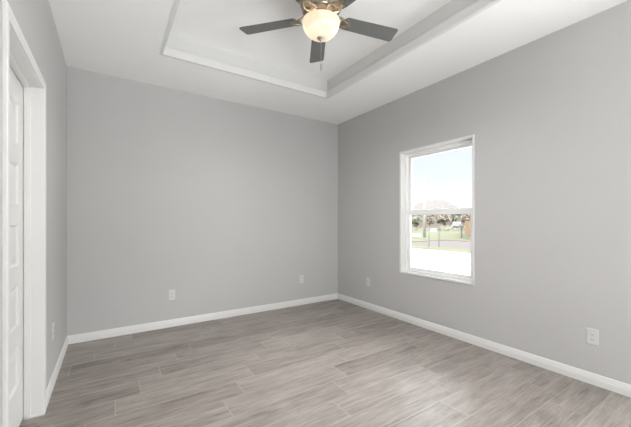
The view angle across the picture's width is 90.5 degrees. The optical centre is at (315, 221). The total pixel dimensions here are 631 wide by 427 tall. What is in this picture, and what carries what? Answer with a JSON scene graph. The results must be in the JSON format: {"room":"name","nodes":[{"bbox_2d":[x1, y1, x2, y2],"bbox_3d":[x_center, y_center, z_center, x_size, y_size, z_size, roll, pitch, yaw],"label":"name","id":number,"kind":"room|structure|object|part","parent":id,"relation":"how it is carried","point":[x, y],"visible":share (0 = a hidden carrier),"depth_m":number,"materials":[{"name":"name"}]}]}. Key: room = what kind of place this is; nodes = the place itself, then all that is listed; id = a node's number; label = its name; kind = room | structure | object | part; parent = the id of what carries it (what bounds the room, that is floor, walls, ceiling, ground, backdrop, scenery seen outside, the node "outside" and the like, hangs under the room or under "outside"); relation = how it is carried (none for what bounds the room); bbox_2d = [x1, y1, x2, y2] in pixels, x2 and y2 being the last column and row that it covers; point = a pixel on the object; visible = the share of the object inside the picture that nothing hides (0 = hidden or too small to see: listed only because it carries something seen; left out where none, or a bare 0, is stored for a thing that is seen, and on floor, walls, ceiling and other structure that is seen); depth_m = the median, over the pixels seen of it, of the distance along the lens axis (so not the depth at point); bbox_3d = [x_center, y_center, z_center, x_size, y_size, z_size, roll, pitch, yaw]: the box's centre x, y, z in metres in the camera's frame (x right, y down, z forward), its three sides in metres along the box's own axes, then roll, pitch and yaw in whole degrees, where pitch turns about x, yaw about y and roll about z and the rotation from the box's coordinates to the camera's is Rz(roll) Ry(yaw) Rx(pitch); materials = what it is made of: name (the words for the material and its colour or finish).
{"room":"empty bedroom","nodes":[
{"label":"empty bedroom","id":0,"kind":"room"},
{"bbox_2d":[0,0,66,426],"bbox_3d":[-1.117,-0.320,0.942,0.120,3.050,5.041,0,0,-33],"label":"wall","id":1,"kind":"structure","parent":0,"point":[35,19],"depth_m":2.24,"materials":[{"name":"grey paint"}]},
{"bbox_2d":[3,0,45,426],"bbox_3d":[-1.482,0.161,1.620,0.015,2.089,0.902,0,0,-33],"label":"trim","id":2,"kind":"structure","parent":1,"relation":"attached to","point":[9,20],"depth_m":1.27,"materials":[{"name":"white paint"}]},
{"bbox_2d":[10,27,41,426],"bbox_3d":[-1.541,0.179,1.583,0.124,2.052,0.834,0,0,-33],"label":"door","id":3,"kind":"structure","parent":1,"relation":"in","point":[25,89],"depth_m":1.90,"materials":[{"name":"white paint"}]},
{"bbox_2d":[24,412,44,419],"bbox_3d":[-1.734,1.197,1.929,0.099,0.016,0.012,0,0,-33],"label":"trim","id":4,"kind":"structure","parent":1,"relation":"attached to","point":[43,413],"depth_m":1.93,"materials":[{"name":"white paint"}]},
{"bbox_2d":[52,322,53,340],"bbox_3d":[-1.952,0.813,2.329,0.008,0.117,0.071,0,0,-33],"label":"electrical outlet","id":5,"kind":"object","parent":1,"relation":"attached to","point":[53,322],"visible":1,"depth_m":2.31,"materials":[{"name":"white plastic"}]},
{"bbox_2d":[46,336,67,408],"bbox_3d":[-1.094,1.163,1.029,0.014,0.083,4.921,0,0,-33],"label":"baseboard","id":6,"kind":"structure","parent":1,"relation":"attached to","point":[55,373],"depth_m":2.39,"materials":[{"name":"white paint"}]},
{"bbox_2d":[67,66,337,335],"bbox_3d":[-1.070,-0.320,4.061,3.625,3.050,0.120,0,0,-33],"label":"wall","id":7,"kind":"structure","parent":0,"point":[223,205],"depth_m":3.70,"materials":[{"name":"grey paint"}]},
{"bbox_2d":[168,290,174,300],"bbox_3d":[-1.655,0.841,3.599,0.071,0.117,0.008,0,0,-33],"label":"electrical outlet","id":8,"kind":"object","parent":7,"relation":"attached to","point":[171,293],"visible":1,"depth_m":3.60,"materials":[{"name":"white plastic"}]},
{"bbox_2d":[68,293,337,343],"bbox_3d":[-1.046,1.163,3.997,3.355,0.083,0.014,0,0,-33],"label":"baseboard","id":9,"kind":"structure","parent":7,"relation":"attached to","point":[77,338],"depth_m":3.69,"materials":[{"name":"white paint"}]},
{"bbox_2d":[299,275,302,283],"bbox_3d":[-0.205,0.835,4.553,0.071,0.117,0.008,0,0,-33],"label":"electrical outlet","id":10,"kind":"object","parent":7,"relation":"attached to","point":[300,276],"visible":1,"depth_m":4.54,"materials":[{"name":"white plastic"}]},
{"bbox_2d":[166,0,477,90],"bbox_3d":[0.034,-1.679,2.349,1.884,0.147,2.462,0,0,-33],"label":"molding","id":11,"kind":"structure","parent":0,"point":[453,7],"depth_m":3.14,"materials":[{"name":"grey paint"}]},
{"bbox_2d":[159,0,500,98],"bbox_3d":[0.034,-1.575,2.349,1.884,0.087,2.462,0,0,-33],"label":"trim","id":12,"kind":"structure","parent":11,"relation":"attached to","point":[478,6],"depth_m":2.99,"materials":[{"name":"white paint"}]},
{"bbox_2d":[19,299,630,426],"bbox_3d":[0.685,1.265,0.954,4.105,0.120,7.241,0,0,-33],"label":"floor","id":13,"kind":"structure","parent":0,"point":[336,362],"depth_m":2.39,"materials":[{"name":"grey wood"}]},
{"bbox_2d":[49,0,627,123],"bbox_3d":[0.886,-1.740,1.085,3.625,0.410,7.241,0,0,-33],"label":"ceiling","id":14,"kind":"structure","parent":0,"point":[124,39],"depth_m":2.81,"materials":[{"name":"paint"}]},
{"bbox_2d":[239,0,397,69],"bbox_3d":[0.073,-1.448,2.339,1.263,0.609,1.239,0,0,-33],"label":"ceiling fan","id":15,"kind":"object","parent":14,"relation":"hanging from","point":[320,18],"visible":1,"depth_m":2.37,"materials":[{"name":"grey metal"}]},
{"bbox_3d":[-0.363,-1.540,2.464,0.470,0.029,0.136,0,0,15],"label":"blade","id":16,"kind":"part","parent":15,"relation":"part of","materials":[{"name":"grey wood"}]},
{"bbox_3d":[0.021,-1.540,2.773,0.136,0.029,0.470,0,0,-3],"label":"blade","id":17,"kind":"part","parent":15,"relation":"part of","materials":[{"name":"grey wood"}]},
{"bbox_3d":[0.042,-1.446,2.354,0.279,0.129,0.279,0,0,-33],"label":"lamp shade","id":18,"kind":"part","parent":15,"relation":"part of","materials":[{"name":"beige glass"}]},
{"bbox_3d":[0.305,-1.540,2.027,0.136,0.029,0.470,0,0,-39],"label":"blade","id":19,"kind":"part","parent":15,"relation":"part of","materials":[{"name":"grey wood"}]},
{"bbox_3d":[0.434,-1.540,2.503,0.470,0.029,0.136,0,0,-21],"label":"blade","id":20,"kind":"part","parent":15,"relation":"part of","materials":[{"name":"grey wood"}]},
{"bbox_2d":[338,0,630,384],"bbox_3d":[1.799,-0.320,2.859,0.150,3.050,5.041,0,0,-33],"label":"wall","id":21,"kind":"structure","parent":0,"point":[549,116],"depth_m":2.68,"materials":[{"name":"grey paint"}]},
{"bbox_2d":[366,278,369,286],"bbox_3d":[0.731,0.835,4.341,0.008,0.117,0.071,0,0,-33],"label":"electrical outlet","id":22,"kind":"object","parent":21,"relation":"attached to","point":[367,279],"visible":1,"depth_m":4.33,"materials":[{"name":"white plastic"}]},
{"bbox_2d":[400,134,474,284],"bbox_3d":[1.364,-0.119,3.510,0.162,1.488,0.947,0,0,-33],"label":"window","id":23,"kind":"structure","parent":21,"relation":"in","point":[406,157],"depth_m":3.61,"materials":[{"name":"white paint"}]},
{"bbox_3d":[1.377,0.218,3.518,0.028,0.727,0.849,0,0,-33],"label":"sash","id":24,"kind":"part","parent":23,"relation":"part of","materials":[{"name":"clear glass"}]},
{"bbox_3d":[1.404,-0.457,3.536,0.026,0.714,0.849,0,0,-33],"label":"sash","id":25,"kind":"part","parent":23,"relation":"part of","materials":[{"name":"clear glass"}]},
{"bbox_2d":[338,293,630,397],"bbox_3d":[1.698,1.163,2.864,0.014,0.083,4.921,0,0,-33],"label":"baseboard","id":26,"kind":"structure","parent":21,"relation":"attached to","point":[610,384],"depth_m":2.78,"materials":[{"name":"white paint"}]},
{"bbox_2d":[586,327,598,345],"bbox_3d":[2.057,0.853,2.323,0.008,0.117,0.071,0,0,-33],"label":"electrical outlet","id":27,"kind":"object","parent":21,"relation":"attached to","point":[592,335],"visible":1,"depth_m":2.32,"materials":[{"name":"white plastic"}]},
{"label":"outside","id":28,"kind":"structure","parent":0,"visible":0},
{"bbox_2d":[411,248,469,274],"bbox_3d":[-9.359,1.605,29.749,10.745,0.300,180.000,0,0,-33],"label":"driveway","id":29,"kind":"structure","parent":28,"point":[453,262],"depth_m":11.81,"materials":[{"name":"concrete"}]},
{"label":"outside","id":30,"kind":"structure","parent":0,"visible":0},
{"bbox_2d":[411,244,469,252],"bbox_3d":[-3.888,1.600,33.346,2.350,0.310,180.000,0,0,-33],"label":"grass strip","id":31,"kind":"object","parent":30,"point":[448,249],"depth_m":17.05,"materials":[{"name":"green plant"}]},
{"bbox_2d":[437,224,439,246],"bbox_3d":[7.182,0.780,18.195,0.075,1.350,0.180,0,0,-33],"label":"sign post","id":32,"kind":"object","parent":31,"relation":"on","point":[438,225],"visible":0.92,"depth_m":18.19,"materials":[{"name":"grey metal"}]},
{"bbox_3d":[7.190,0.780,18.200,0.052,1.350,0.052,0,0,34],"label":"post","id":33,"kind":"part","parent":32,"relation":"part of","materials":[{"name":"grey metal"}]},
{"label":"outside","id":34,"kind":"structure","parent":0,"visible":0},
{"bbox_2d":[411,227,469,241],"bbox_3d":[87.803,1.610,117.555,243.400,0.290,420.000,0,0,-33],"label":"ground","id":35,"kind":"structure","parent":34,"point":[444,235],"depth_m":33.92,"materials":[{"name":"green plant"}]},
{"bbox_2d":[411,216,422,229],"bbox_3d":[19.081,0.079,58.969,2.304,2.788,2.186,0,0,16],"label":"bushy tree","id":36,"kind":"object","parent":35,"relation":"on","point":[416,220],"visible":1,"depth_m":58.60,"materials":[{"name":"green plant"}]},
{"bbox_2d":[422,176,426,238],"bbox_3d":[9.415,-1.245,27.000,0.320,5.400,0.320,0,0,-33],"label":"pole","id":37,"kind":"object","parent":35,"relation":"on","point":[424,206],"visible":1,"depth_m":26.93,"materials":[{"name":"white paint"}]},
{"bbox_2d":[426,215,435,229],"bbox_3d":[20.121,-0.243,55.062,2.249,3.423,1.958,0,0,29],"label":"bare tree","id":38,"kind":"object","parent":35,"relation":"on","point":[430,219],"visible":0.81,"depth_m":54.58,"materials":[{"name":"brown plant"}]},
{"bbox_2d":[411,200,463,227],"bbox_3d":[32.650,-2.245,86.835,10.200,7.400,14.200,0,0,-39],"label":"house","id":39,"kind":"structure","parent":35,"relation":"on","point":[442,204],"depth_m":83.92,"materials":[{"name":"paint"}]},
{"bbox_2d":[437,215,450,227],"bbox_3d":[23.072,-0.204,56.004,2.315,3.346,2.131,0,0,-4],"label":"bare tree","id":40,"kind":"object","parent":35,"relation":"on","point":[442,218],"visible":0.88,"depth_m":55.55,"materials":[{"name":"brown plant"}]},
{"bbox_2d":[442,225,456,230],"bbox_3d":[21.771,1.021,51.008,2.277,1.048,2.274,0,0,-33],"label":"shrub","id":41,"kind":"object","parent":35,"relation":"on","point":[450,227],"visible":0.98,"depth_m":50.65,"materials":[{"name":"green plant"}]},
{"bbox_2d":[449,214,458,223],"bbox_3d":[33.482,-0.654,75.832,2.751,4.244,2.844,0,0,10],"label":"bushy tree","id":42,"kind":"object","parent":35,"relation":"on","point":[454,217],"visible":0.63,"depth_m":75.25,"materials":[{"name":"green plant"}]},
{"bbox_2d":[452,222,460,228],"bbox_3d":[27.965,0.738,62.000,1.770,1.445,4.400,0,0,24],"label":"car","id":43,"kind":"object","parent":35,"relation":"on","point":[454,224],"visible":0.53,"depth_m":60.61,"materials":[{"name":"silver metal"}]},
{"bbox_2d":[461,214,469,223],"bbox_3d":[33.720,-0.396,69.975,2.706,3.729,2.505,0,0,-33],"label":"bare tree","id":44,"kind":"object","parent":35,"relation":"on","point":[465,217],"visible":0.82,"depth_m":69.40,"materials":[{"name":"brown plant"}]},
{"bbox_2d":[465,221,469,235],"bbox_3d":[16.059,0.655,32.724,0.069,1.540,15.795,0,0,23],"label":"fence","id":45,"kind":"object","parent":35,"relation":"on","point":[467,223],"visible":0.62,"depth_m":34.58,"materials":[{"name":"orange wood"}]},
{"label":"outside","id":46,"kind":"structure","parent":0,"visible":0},
{"bbox_2d":[411,240,469,248],"bbox_3d":[39.540,1.625,-24.569,6.600,0.260,115.500,0,0,-33],"label":"street","id":47,"kind":"structure","parent":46,"point":[444,243],"depth_m":21.74,"materials":[{"name":"grey asphalt"}]},
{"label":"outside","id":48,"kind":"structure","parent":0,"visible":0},
{"bbox_2d":[448,239,469,241],"bbox_3d":[42.882,1.605,-22.372,1.400,0.300,115.500,0,0,-33],"label":"verge","id":49,"kind":"structure","parent":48,"point":[452,239],"depth_m":24.63,"materials":[{"name":"green plant"}]}
]}

